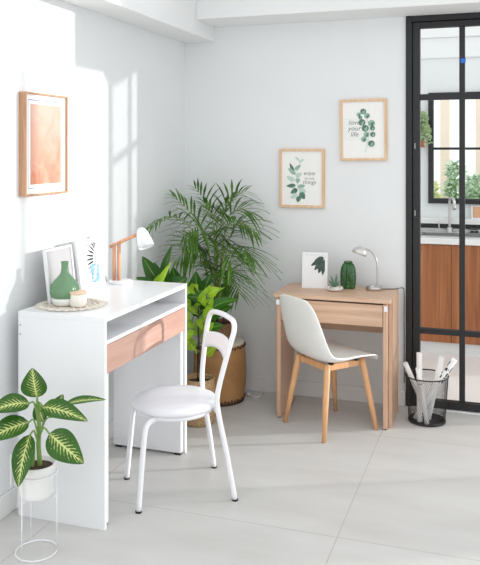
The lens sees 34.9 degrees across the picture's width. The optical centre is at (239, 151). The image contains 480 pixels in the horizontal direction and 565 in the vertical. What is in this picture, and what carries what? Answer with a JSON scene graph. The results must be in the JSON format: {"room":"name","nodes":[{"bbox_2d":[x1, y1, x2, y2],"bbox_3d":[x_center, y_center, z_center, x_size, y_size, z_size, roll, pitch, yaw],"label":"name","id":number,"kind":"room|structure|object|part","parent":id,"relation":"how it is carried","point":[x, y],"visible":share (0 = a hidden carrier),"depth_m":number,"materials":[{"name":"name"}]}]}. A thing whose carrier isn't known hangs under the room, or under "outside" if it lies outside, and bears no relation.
{"room":"home office","nodes":[
{"label":"home office","id":0,"kind":"room"},
{"bbox_2d":[18,455,55,501],"bbox_3d":[-0.815,1.310,3.056,0.151,0.130,0.151,0,0,19],"label":"pot","id":1,"kind":"object","parent":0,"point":[44,467],"depth_m":3.00,"materials":[{"name":"white ceramic"}]},
{"bbox_2d":[0,0,184,495],"bbox_3d":[-1.472,0.225,2.314,0.150,2.750,6.630,0,0,19],"label":"wall","id":2,"kind":"structure","parent":0,"point":[123,83],"depth_m":4.04,"materials":[{"name":"paint"}]},
{"bbox_2d":[19,91,67,196],"bbox_3d":[-0.928,-0.036,3.621,0.038,0.476,0.356,0,0,19],"label":"wall art","id":3,"kind":"object","parent":2,"relation":"attached to","point":[43,118],"visible":1,"depth_m":3.60,"materials":[{"name":"light oak wood"},{"name":"white paper"},{"name":"peach ink"}]},
{"bbox_2d":[0,418,113,519],"bbox_3d":[-1.422,1.551,2.210,0.013,0.098,6.467,0,0,19],"label":"baseboard","id":4,"kind":"structure","parent":2,"relation":"attached to","point":[9,500],"depth_m":3.39,"materials":[{"name":"paint"}]},
{"bbox_2d":[61,0,213,42],"bbox_3d":[-1.324,-0.951,2.184,0.215,0.398,6.480,0,0,19],"label":"ceiling beam","id":5,"kind":"structure","parent":2,"relation":"attached to","point":[173,19],"depth_m":4.49,"materials":[{"name":"paint"}]},
{"bbox_2d":[203,318,231,338],"bbox_3d":[-0.142,1.154,4.940,0.204,0.114,0.204,0,0,19],"label":"pot","id":6,"kind":"object","parent":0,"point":[226,329],"depth_m":4.88,"materials":[{"name":"brown wicker"}]},
{"bbox_2d":[0,352,479,564],"bbox_3d":[1.664,1.648,2.814,5.865,0.104,9.600,0,0,19],"label":"floor","id":7,"kind":"structure","parent":0,"point":[405,493],"depth_m":3.54,"materials":[{"name":"tile"}]},
{"bbox_2d":[14,467,57,562],"bbox_3d":[-0.815,1.440,3.056,0.171,0.321,0.171,0,0,19],"label":"plant stand","id":8,"kind":"object","parent":7,"relation":"on","point":[22,502],"visible":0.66,"depth_m":3.05,"materials":[{"name":"white metal"}]},
{"bbox_3d":[-0.854,1.439,2.985,0.005,0.314,0.007,0,0,41],"label":"rod","id":9,"kind":"part","parent":8,"relation":"part of","materials":[{"name":"white metal"}]},
{"bbox_3d":[-0.857,1.439,3.125,0.005,0.314,0.008,0,0,-31],"label":"rod","id":10,"kind":"part","parent":8,"relation":"part of","materials":[{"name":"white metal"}]},
{"bbox_2d":[0,368,105,501],"bbox_3d":[-0.745,1.116,2.974,0.390,0.517,0.290,0,0,19],"label":"potted plant","id":11,"kind":"object","parent":8,"relation":"on","point":[62,445],"visible":0.99,"depth_m":2.97,"materials":[{"name":"plant"}]},
{"bbox_3d":[-0.734,1.439,3.058,0.007,0.314,0.005,0,0,-4],"label":"rod","id":12,"kind":"part","parent":8,"relation":"part of","materials":[{"name":"white metal"}]},
{"bbox_2d":[18,280,186,530],"bbox_3d":[-0.630,1.150,3.713,0.428,0.900,0.896,0,0,19],"label":"writing desk","id":13,"kind":"object","parent":7,"relation":"on","point":[140,335],"visible":0.84,"depth_m":3.33,"materials":[{"name":"white laminate"}]},
{"bbox_3d":[-0.771,1.161,3.300,0.428,0.878,0.020,0,0,19],"label":"panel","id":14,"kind":"part","parent":13,"relation":"part of","materials":[{"name":"white laminate"}]},
{"bbox_2d":[35,298,107,311],"bbox_3d":[-0.770,0.696,3.490,0.327,0.008,0.327,0,0,19],"label":"mat","id":15,"kind":"object","parent":13,"relation":"on","point":[92,303],"visible":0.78,"depth_m":3.43,"materials":[{"name":"beige wicker"}]},
{"bbox_2d":[42,245,74,303],"bbox_3d":[-0.853,0.577,3.618,0.048,0.250,0.230,0,0,19],"label":"photo frame","id":16,"kind":"object","parent":15,"relation":"on","point":[52,258],"visible":0.61,"depth_m":3.58,"materials":[{"name":"white paper"}]},
{"bbox_2d":[46,247,72,285],"bbox_3d":[-0.855,0.577,3.619,0.008,0.230,0.210,-8,-3,19],"label":"picture","id":17,"kind":"object","parent":16,"relation":"attached to","point":[54,256],"depth_m":3.59},
{"bbox_2d":[50,261,79,305],"bbox_3d":[-0.799,0.596,3.478,0.135,0.195,0.135,0,0,19],"label":"bottle vase","id":18,"kind":"object","parent":15,"relation":"on","point":[60,288],"visible":0.91,"depth_m":3.43,"materials":[{"name":"green ceramic"}]},
{"bbox_2d":[70,289,86,306],"bbox_3d":[-0.730,0.660,3.439,0.077,0.068,0.077,0,0,19],"label":"candle jar","id":19,"kind":"object","parent":15,"relation":"on","point":[78,298],"visible":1,"depth_m":3.41,"materials":[{"name":"beige glass"}]},
{"bbox_3d":[-0.730,0.632,3.439,0.077,0.012,0.077,0,0,19],"label":"lid","id":20,"kind":"part","parent":19,"relation":"part of","materials":[{"name":"brown wood"}]},
{"bbox_2d":[73,237,105,293],"bbox_3d":[-0.757,0.571,3.855,0.049,0.262,0.240,0,0,19],"label":"photo frame","id":21,"kind":"object","parent":13,"relation":"on","point":[88,252],"visible":0.93,"depth_m":3.85,"materials":[{"name":"white paper"}]},
{"bbox_2d":[78,241,102,289],"bbox_3d":[-0.759,0.571,3.856,0.008,0.226,0.204,-8,-3,19],"label":"picture","id":22,"kind":"object","parent":21,"relation":"attached to","point":[90,258],"depth_m":3.85},
{"bbox_2d":[86,242,100,282],"bbox_3d":[-0.750,0.553,3.874,0.003,0.222,0.122,-8,-3,19],"label":"print","id":23,"kind":"object","parent":21,"relation":"attached to","point":[93,253],"depth_m":3.88,"materials":[{"name":"white paper"}]},
{"bbox_3d":[-0.757,1.267,3.328,0.396,0.642,0.030,0,0,19],"label":"leg","id":24,"kind":"part","parent":13,"relation":"part of","materials":[{"name":"white laminate"}]},
{"bbox_2d":[109,227,153,284],"bbox_3d":[-0.580,0.551,4.057,0.243,0.298,0.129,0,0,19],"label":"desk lamp","id":25,"kind":"object","parent":13,"relation":"on","point":[144,240],"visible":1,"depth_m":4.07,"materials":[{"name":"light wood"},{"name":"white painted metal"}]},
{"bbox_3d":[-0.673,0.586,4.075,0.018,0.200,0.018,0,0,19],"label":"post","id":26,"kind":"part","parent":25,"relation":"part of","materials":[{"name":"brown wood"}]},
{"bbox_3d":[-0.647,0.586,4.075,0.018,0.200,0.018,0,0,19],"label":"post","id":27,"kind":"part","parent":25,"relation":"part of","materials":[{"name":"brown wood"}]},
{"bbox_3d":[-0.621,0.472,4.074,0.160,0.086,0.019,0,0,0],"label":"arm","id":28,"kind":"part","parent":25,"relation":"part of","materials":[{"name":"brown wood"}]},
{"bbox_3d":[-0.507,0.462,4.054,0.101,0.122,0.088,0,0,19],"label":"lamp shade","id":29,"kind":"part","parent":25,"relation":"part of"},
{"bbox_2d":[107,301,184,344],"bbox_3d":[-0.632,0.813,3.715,0.423,0.018,0.855,0,0,19],"label":"shelf","id":30,"kind":"object","parent":13,"relation":"attached to","point":[120,329],"depth_m":3.68,"materials":[{"name":"white laminate"}]},
{"bbox_3d":[-0.439,0.884,3.649,0.019,0.121,0.849,0,0,19],"label":"drawer","id":31,"kind":"part","parent":13,"relation":"part of","materials":[{"name":"brown wood"}]},
{"bbox_3d":[-0.495,1.267,4.098,0.396,0.642,0.030,0,0,19],"label":"leg","id":32,"kind":"part","parent":13,"relation":"part of","materials":[{"name":"white laminate"}]},
{"bbox_3d":[-0.489,1.161,4.128,0.428,0.878,0.020,0,0,19],"label":"panel","id":33,"kind":"part","parent":13,"relation":"part of","materials":[{"name":"white laminate"}]},
{"bbox_2d":[136,244,211,330],"bbox_3d":[-0.382,1.062,4.430,0.372,1.075,0.358,0,0,19],"label":"leaf plant","id":34,"kind":"object","parent":7,"relation":"on","point":[152,271],"visible":0.3,"depth_m":4.42,"materials":[{"name":"woven wicker"},{"name":"soil"},{"name":"green leaf"}]},
{"bbox_2d":[124,309,237,513],"bbox_3d":[-0.285,1.186,3.625,0.481,0.833,0.408,0,0,-16],"label":"bistro chair","id":35,"kind":"object","parent":7,"relation":"on","point":[166,403],"visible":1,"depth_m":3.53,"materials":[{"name":"white metal"}]},
{"bbox_3d":[-0.502,1.398,3.725,0.131,0.406,0.026,0,0,13],"label":"leg","id":36,"kind":"part","parent":35,"relation":"part of","materials":[{"name":"white metal"}]},
{"bbox_3d":[-0.413,1.398,3.424,0.026,0.406,0.131,0,0,45],"label":"leg","id":37,"kind":"part","parent":35,"relation":"part of","materials":[{"name":"white metal"}]},
{"bbox_3d":[-0.309,1.173,3.618,0.404,0.053,0.404,0,0,-16],"label":"seat","id":38,"kind":"part","parent":35,"relation":"part of","materials":[{"name":"white plastic"}]},
{"bbox_3d":[-0.108,1.186,3.678,0.111,0.833,0.404,0,0,-16],"label":"frame","id":39,"kind":"part","parent":35,"relation":"part of","materials":[{"name":"white metal"}]},
{"bbox_2d":[187,373,215,427],"bbox_3d":[-0.243,1.466,4.515,0.211,0.268,0.211,0,0,19],"label":"basket","id":40,"kind":"object","parent":7,"relation":"on","point":[193,379],"depth_m":4.45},
{"bbox_2d":[186,282,237,427],"bbox_3d":[-0.205,1.177,4.469,0.320,0.845,0.274,0,0,19],"label":"fig","id":41,"kind":"object","parent":7,"relation":"on","point":[193,379],"visible":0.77,"depth_m":4.46,"materials":[{"name":"plant"}]},
{"bbox_2d":[193,336,245,406],"bbox_3d":[-0.131,1.406,4.947,0.346,0.389,0.346,0,0,19],"label":"stool","id":42,"kind":"object","parent":7,"relation":"on","point":[234,381],"visible":0.41,"depth_m":4.81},
{"bbox_2d":[146,179,281,338],"bbox_3d":[-0.139,0.690,4.763,0.758,1.043,0.794,0,0,19],"label":"potted palm","id":43,"kind":"object","parent":42,"relation":"on","point":[194,247],"visible":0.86,"depth_m":4.77,"materials":[{"name":"green plant"}]},
{"bbox_2d":[246,386,262,397],"bbox_3d":[0.113,1.579,5.013,0.126,0.042,0.093,0,0,-25],"label":"power cable","id":44,"kind":"object","parent":7,"relation":"on","point":[247,393],"visible":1,"depth_m":5.01,"materials":[{"name":"grey plastic"}]},
{"bbox_2d":[280,294,377,442],"bbox_3d":[0.502,1.209,4.444,0.486,0.787,0.430,0,0,-31],"label":"shell chair","id":45,"kind":"object","parent":7,"relation":"on","point":[303,330],"visible":1,"depth_m":4.36,"materials":[{"name":"white plastic"}]},
{"bbox_3d":[0.310,1.396,4.515,0.111,0.414,0.036,0,0,10],"label":"leg","id":46,"kind":"part","parent":45,"relation":"part of","materials":[{"name":"brown wood"}]},
{"bbox_3d":[0.475,1.396,4.241,0.036,0.414,0.111,0,0,23],"label":"leg","id":47,"kind":"part","parent":45,"relation":"part of","materials":[{"name":"brown wood"}]},
{"bbox_3d":[0.526,1.216,4.459,0.250,0.036,0.264,0,0,-31],"label":"under frame","id":48,"kind":"part","parent":45,"relation":"part of","materials":[{"name":"brown wood"}]},
{"bbox_3d":[0.577,1.394,4.676,0.036,0.418,0.111,0,0,23],"label":"leg","id":49,"kind":"part","parent":45,"relation":"part of","materials":[{"name":"brown wood"}]},
{"bbox_3d":[0.743,1.394,4.402,0.111,0.418,0.036,0,0,10],"label":"leg","id":50,"kind":"part","parent":45,"relation":"part of","materials":[{"name":"brown wood"}]},
{"bbox_2d":[274,283,398,429],"bbox_3d":[0.595,1.225,4.670,0.696,0.750,0.395,0,0,19],"label":"writing desk","id":51,"kind":"object","parent":7,"relation":"on","point":[356,309],"visible":0.86,"depth_m":4.54,"materials":[{"name":"brown wood"}]},
{"bbox_3d":[0.282,1.236,4.803,0.018,0.727,0.345,0,0,19],"label":"panel","id":52,"kind":"part","parent":51,"relation":"part of","materials":[{"name":"brown wood"}]},
{"bbox_3d":[0.287,1.236,4.748,0.022,0.716,0.327,0,0,19],"label":"leg","id":53,"kind":"part","parent":51,"relation":"part of","materials":[{"name":"brown wood"}]},
{"bbox_2d":[302,252,327,288],"bbox_3d":[0.469,0.740,4.778,0.160,0.222,0.038,0,0,12],"label":"photo frame","id":54,"kind":"object","parent":51,"relation":"on","point":[314,264],"visible":0.98,"depth_m":4.77,"materials":[{"name":"white paper"}]},
{"bbox_2d":[305,255,324,285],"bbox_3d":[0.469,0.741,4.779,0.126,0.188,0.009,0,-6,12],"label":"picture","id":55,"kind":"object","parent":54,"relation":"attached to","point":[314,264],"depth_m":4.77},
{"bbox_2d":[311,256,324,274],"bbox_3d":[0.489,0.712,4.773,0.093,0.118,0.002,0,-6,12],"label":"print","id":56,"kind":"object","parent":54,"relation":"attached to","point":[319,262],"depth_m":4.77},
{"bbox_3d":[0.538,0.947,4.504,0.606,0.126,0.020,0,0,19],"label":"drawer","id":57,"kind":"part","parent":51,"relation":"part of","materials":[{"name":"brown wood"}]},
{"bbox_2d":[326,274,342,291],"bbox_3d":[0.581,0.797,4.672,0.106,0.106,0.106,0,0,19],"label":"succulent bowl","id":58,"kind":"object","parent":51,"relation":"on","point":[334,287],"visible":1,"depth_m":4.66,"materials":[{"name":"white ceramic"}]},
{"bbox_2d":[340,261,355,288],"bbox_3d":[0.674,0.765,4.753,0.098,0.170,0.115,0,0,19],"label":"vase","id":59,"kind":"object","parent":51,"relation":"on","point":[348,271],"visible":0.97,"depth_m":4.73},
{"bbox_3d":[0.656,1.002,4.849,0.660,0.257,0.018,0,0,19],"label":"rail","id":60,"kind":"part","parent":51,"relation":"part of","materials":[{"name":"brown wood"}]},
{"bbox_2d":[352,246,404,382],"bbox_3d":[0.867,1.015,4.716,0.352,0.870,0.119,0,0,-7],"label":"desk lamp","id":61,"kind":"object","parent":51,"relation":"on","point":[360,250],"visible":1,"depth_m":4.69,"materials":[{"name":"silver metal"}]},
{"bbox_3d":[0.736,0.615,4.711,0.092,0.070,0.094,0,0,19],"label":"lamp shade","id":62,"kind":"part","parent":61,"relation":"part of","materials":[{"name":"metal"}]},
{"bbox_3d":[0.961,1.145,4.732,0.191,0.609,0.034,0,0,-32],"label":"cord","id":63,"kind":"part","parent":61,"relation":"part of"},
{"bbox_3d":[0.887,1.236,4.543,0.022,0.716,0.327,0,0,19],"label":"leg","id":64,"kind":"part","parent":51,"relation":"part of","materials":[{"name":"brown wood"}]},
{"bbox_3d":[0.924,1.236,4.585,0.018,0.727,0.345,0,0,19],"label":"panel","id":65,"kind":"part","parent":51,"relation":"part of","materials":[{"name":"brown wood"}]},
{"bbox_2d":[405,369,448,426],"bbox_3d":[1.111,1.461,4.539,0.258,0.274,0.258,0,0,19],"label":"waste bin","id":66,"kind":"object","parent":7,"relation":"on","point":[436,420],"visible":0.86,"depth_m":4.47,"materials":[{"name":"black metal"}]},
{"bbox_2d":[403,362,416,394],"bbox_3d":[1.060,1.423,4.575,0.203,0.350,0.030,0,0,-29],"label":"paper roll","id":67,"kind":"object","parent":66,"relation":"in","point":[406,365],"visible":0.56,"depth_m":4.54,"materials":[{"name":"white paper"}]},
{"bbox_2d":[416,352,421,421],"bbox_3d":[1.061,1.390,4.510,0.032,0.404,0.033,0,-1,19],"label":"paper roll","id":68,"kind":"object","parent":66,"relation":"in","point":[418,354],"visible":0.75,"depth_m":4.50,"materials":[{"name":"white paper"}]},
{"bbox_2d":[415,367,428,423],"bbox_3d":[1.067,1.426,4.463,0.088,0.336,0.031,0,0,-20],"label":"paper roll","id":69,"kind":"object","parent":66,"relation":"in","point":[418,371],"visible":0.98,"depth_m":4.45,"materials":[{"name":"white paper"}]},
{"bbox_2d":[413,358,456,419],"bbox_3d":[1.147,1.399,4.495,0.265,0.402,0.033,0,0,34],"label":"paper roll","id":70,"kind":"object","parent":66,"relation":"in","point":[453,361],"visible":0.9,"depth_m":4.46,"materials":[{"name":"white paper"}]},
{"bbox_2d":[438,361,451,383],"bbox_3d":[1.204,1.286,4.456,0.033,0.152,0.033,31,18,14],"label":"print","id":71,"kind":"object","parent":70,"relation":"attached to","point":[447,370],"depth_m":4.44},
{"bbox_2d":[427,356,444,419],"bbox_3d":[1.158,1.403,4.536,0.117,0.385,0.036,0,0,30],"label":"paper roll","id":72,"kind":"object","parent":66,"relation":"in","point":[440,361],"visible":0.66,"depth_m":4.52,"materials":[{"name":"white paper"}]},
{"bbox_2d":[421,244,479,355],"bbox_3d":[1.882,1.164,6.220,2.330,0.872,0.570,0,0,19],"label":"base cabinet","id":73,"kind":"object","parent":7,"relation":"on","point":[439,262],"visible":0.44,"depth_m":6.01,"materials":[{"name":"orange wood"}]},
{"bbox_3d":[1.448,1.117,6.077,0.457,0.770,0.018,0,0,19],"label":"door","id":74,"kind":"part","parent":73,"relation":"part of","materials":[{"name":"orange wood"}]},
{"bbox_2d":[421,217,479,245],"bbox_3d":[1.886,0.645,6.216,2.360,0.161,0.615,0,0,19],"label":"countertop","id":75,"kind":"structure","parent":73,"relation":"on","point":[428,224],"depth_m":6.45,"materials":[{"name":"white stone"}]},
{"bbox_2d":[438,197,455,232],"bbox_3d":[1.753,0.526,6.391,0.087,0.308,0.176,0,0,-38],"label":"kitchen faucet","id":76,"kind":"object","parent":75,"relation":"on","point":[449,228],"visible":1,"depth_m":6.39,"materials":[{"name":"silver metal"}]},
{"bbox_3d":[1.767,0.506,6.363,0.024,0.268,0.108,0,0,-10],"label":"spout","id":77,"kind":"part","parent":76,"relation":"part of","materials":[{"name":"silver metal"}]},
{"bbox_2d":[421,232,479,237],"bbox_3d":[1.735,0.700,6.239,0.510,0.052,0.280,0,0,19],"label":"sink","id":78,"kind":"object","parent":75,"relation":"in","point":[439,234],"visible":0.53,"depth_m":6.35,"materials":[{"name":"metal"}]},
{"bbox_2d":[468,228,479,233],"bbox_3d":[1.954,0.657,6.354,0.104,0.045,0.065,0,0,19],"label":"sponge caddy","id":79,"kind":"object","parent":75,"relation":"on","point":[472,230],"visible":0.99,"depth_m":6.33,"materials":[{"name":"metal"}]},
{"bbox_2d":[471,205,479,218],"bbox_3d":[2.012,0.510,6.440,0.115,0.110,0.090,0,0,19],"label":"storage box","id":80,"kind":"object","parent":75,"relation":"on","point":[475,210],"visible":1,"depth_m":6.42,"materials":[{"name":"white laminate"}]},
{"bbox_3d":[1.883,1.117,5.928,0.457,0.770,0.018,0,0,19],"label":"door","id":81,"kind":"part","parent":73,"relation":"part of","materials":[{"name":"orange wood"}]},
{"bbox_2d":[185,16,405,405],"bbox_3d":[2.325,0.225,4.443,5.665,2.750,0.150,0,0,19],"label":"wall","id":82,"kind":"structure","parent":0,"point":[253,92],"depth_m":5.03,"materials":[{"name":"paint"}]},
{"bbox_2d":[187,369,404,406],"bbox_3d":[0.327,1.551,5.037,1.500,0.098,0.013,0,0,19],"label":"baseboard","id":83,"kind":"structure","parent":82,"relation":"attached to","point":[254,383],"depth_m":4.97,"materials":[{"name":"paint"}]},
{"bbox_2d":[279,149,324,207],"bbox_3d":[0.406,0.172,5.005,0.302,0.385,0.023,0,0,19],"label":"picture frame","id":84,"kind":"object","parent":82,"relation":"attached to","point":[301,171],"visible":1,"depth_m":5.00,"materials":[{"name":"brown wood"}]},
{"bbox_2d":[286,157,315,201],"bbox_3d":[0.401,0.181,5.006,0.202,0.301,0.003,0,0,19],"label":"print","id":85,"kind":"object","parent":84,"relation":"attached to","point":[300,171],"depth_m":5.01},
{"bbox_2d":[340,98,387,160],"bbox_3d":[0.788,-0.141,4.875,0.298,0.392,0.023,-1,0,19],"label":"picture frame","id":86,"kind":"object","parent":82,"relation":"attached to","point":[363,122],"visible":1,"depth_m":4.87,"materials":[{"name":"brown wood"}]},
{"bbox_2d":[344,109,374,151],"bbox_3d":[0.764,-0.136,4.880,0.204,0.281,0.005,-1,0,19],"label":"print","id":87,"kind":"object","parent":86,"relation":"attached to","point":[359,124],"depth_m":4.88},
{"bbox_2d":[406,12,479,412],"bbox_3d":[1.501,0.374,4.715,0.920,2.452,0.165,0,0,19],"label":"door","id":88,"kind":"structure","parent":82,"relation":"in","point":[414,24],"depth_m":4.78,"materials":[{"name":"black metal"}]},
{"bbox_2d":[406,405,479,414],"bbox_3d":[2.844,1.597,4.255,3.760,0.007,0.170,0,0,19],"label":"trim","id":89,"kind":"structure","parent":82,"relation":"attached to","point":[447,410],"depth_m":4.68,"materials":[{"name":"paint"}]},
{"bbox_2d":[421,57,479,217],"bbox_3d":[2.075,0.100,6.556,2.500,3.000,0.150,0,0,19],"label":"wall","id":90,"kind":"structure","parent":0,"point":[438,75],"depth_m":6.59,"materials":[{"name":"paint"}]},
{"bbox_2d":[421,111,432,146],"bbox_3d":[1.555,-0.205,6.530,0.182,0.329,0.168,0,0,-29],"label":"plant","id":91,"kind":"object","parent":90,"relation":"attached to","point":[425,127],"visible":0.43,"depth_m":6.51,"materials":[{"name":"green plant"}]},
{"bbox_2d":[421,26,479,58],"bbox_3d":[2.045,-1.105,6.466,2.500,0.590,0.040,0,0,19],"label":"ceiling beam","id":92,"kind":"structure","parent":90,"relation":"attached to","point":[437,42],"depth_m":6.55,"materials":[{"name":"paint"}]},
{"bbox_2d":[421,223,479,228],"bbox_3d":[1.981,0.632,6.496,2.360,0.045,0.025,0,0,19],"label":"backsplash","id":93,"kind":"structure","parent":90,"relation":"attached to","point":[424,225],"depth_m":6.56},
{"bbox_2d":[428,92,479,203],"bbox_3d":[2.212,-0.035,6.441,1.208,0.955,0.080,0,0,19],"label":"window","id":94,"kind":"structure","parent":90,"relation":"in","point":[431,148],"depth_m":6.59,"materials":[{"name":"black metal"}]},
{"bbox_3d":[0.578,-1.200,4.573,2.575,0.100,1.030,0,0,19],"label":"ceiling","id":95,"kind":"structure","parent":0,"visible":0},
{"bbox_2d":[196,0,479,26],"bbox_3d":[0.816,-1.001,4.703,2.210,0.298,0.330,0,0,19],"label":"ceiling beam","id":96,"kind":"structure","parent":95,"relation":"attached to","point":[215,13],"depth_m":4.73,"materials":[{"name":"paint"}]},
{"bbox_3d":[3.699,1.710,9.304,9.000,0.180,4.000,0,0,19],"label":"ground","id":97,"kind":"structure","parent":0,"visible":0},
{"bbox_2d":[434,180,443,197],"bbox_3d":[1.843,0.948,7.402,0.376,1.346,0.371,0,0,19],"label":"shrub","id":98,"kind":"object","parent":97,"relation":"on","point":[436,187],"visible":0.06,"depth_m":7.35,"materials":[{"name":"green plant"}]},
{"bbox_2d":[440,100,449,197],"bbox_3d":[2.161,0.210,8.032,0.100,2.820,0.100,0,0,19],"label":"pillar","id":99,"kind":"structure","parent":97,"relation":"on","point":[444,104],"depth_m":7.99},
{"bbox_2d":[441,160,466,197],"bbox_3d":[2.171,0.847,7.666,0.365,1.547,0.365,0,0,-29],"label":"shrub","id":100,"kind":"object","parent":97,"relation":"on","point":[453,184],"visible":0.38,"depth_m":7.64,"materials":[{"name":"green plant"}]},
{"bbox_3d":[2.168,0.945,7.660,0.127,1.351,0.126,0,0,35],"label":"stem","id":101,"kind":"part","parent":100,"relation":"part of","materials":[{"name":"green plant"}]},
{"bbox_2d":[458,173,479,198],"bbox_3d":[2.242,0.906,7.257,0.356,1.430,0.385,0,0,19],"label":"shrub","id":102,"kind":"object","parent":97,"relation":"on","point":[472,188],"visible":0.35,"depth_m":7.24,"materials":[{"name":"green plant"}]},
{"bbox_2d":[475,99,479,185],"bbox_3d":[2.497,0.210,7.918,0.100,2.820,0.100,0,0,19],"label":"pillar","id":103,"kind":"structure","parent":97,"relation":"on","point":[477,101],"depth_m":7.88,"materials":[{"name":"beige paint"}]}
]}

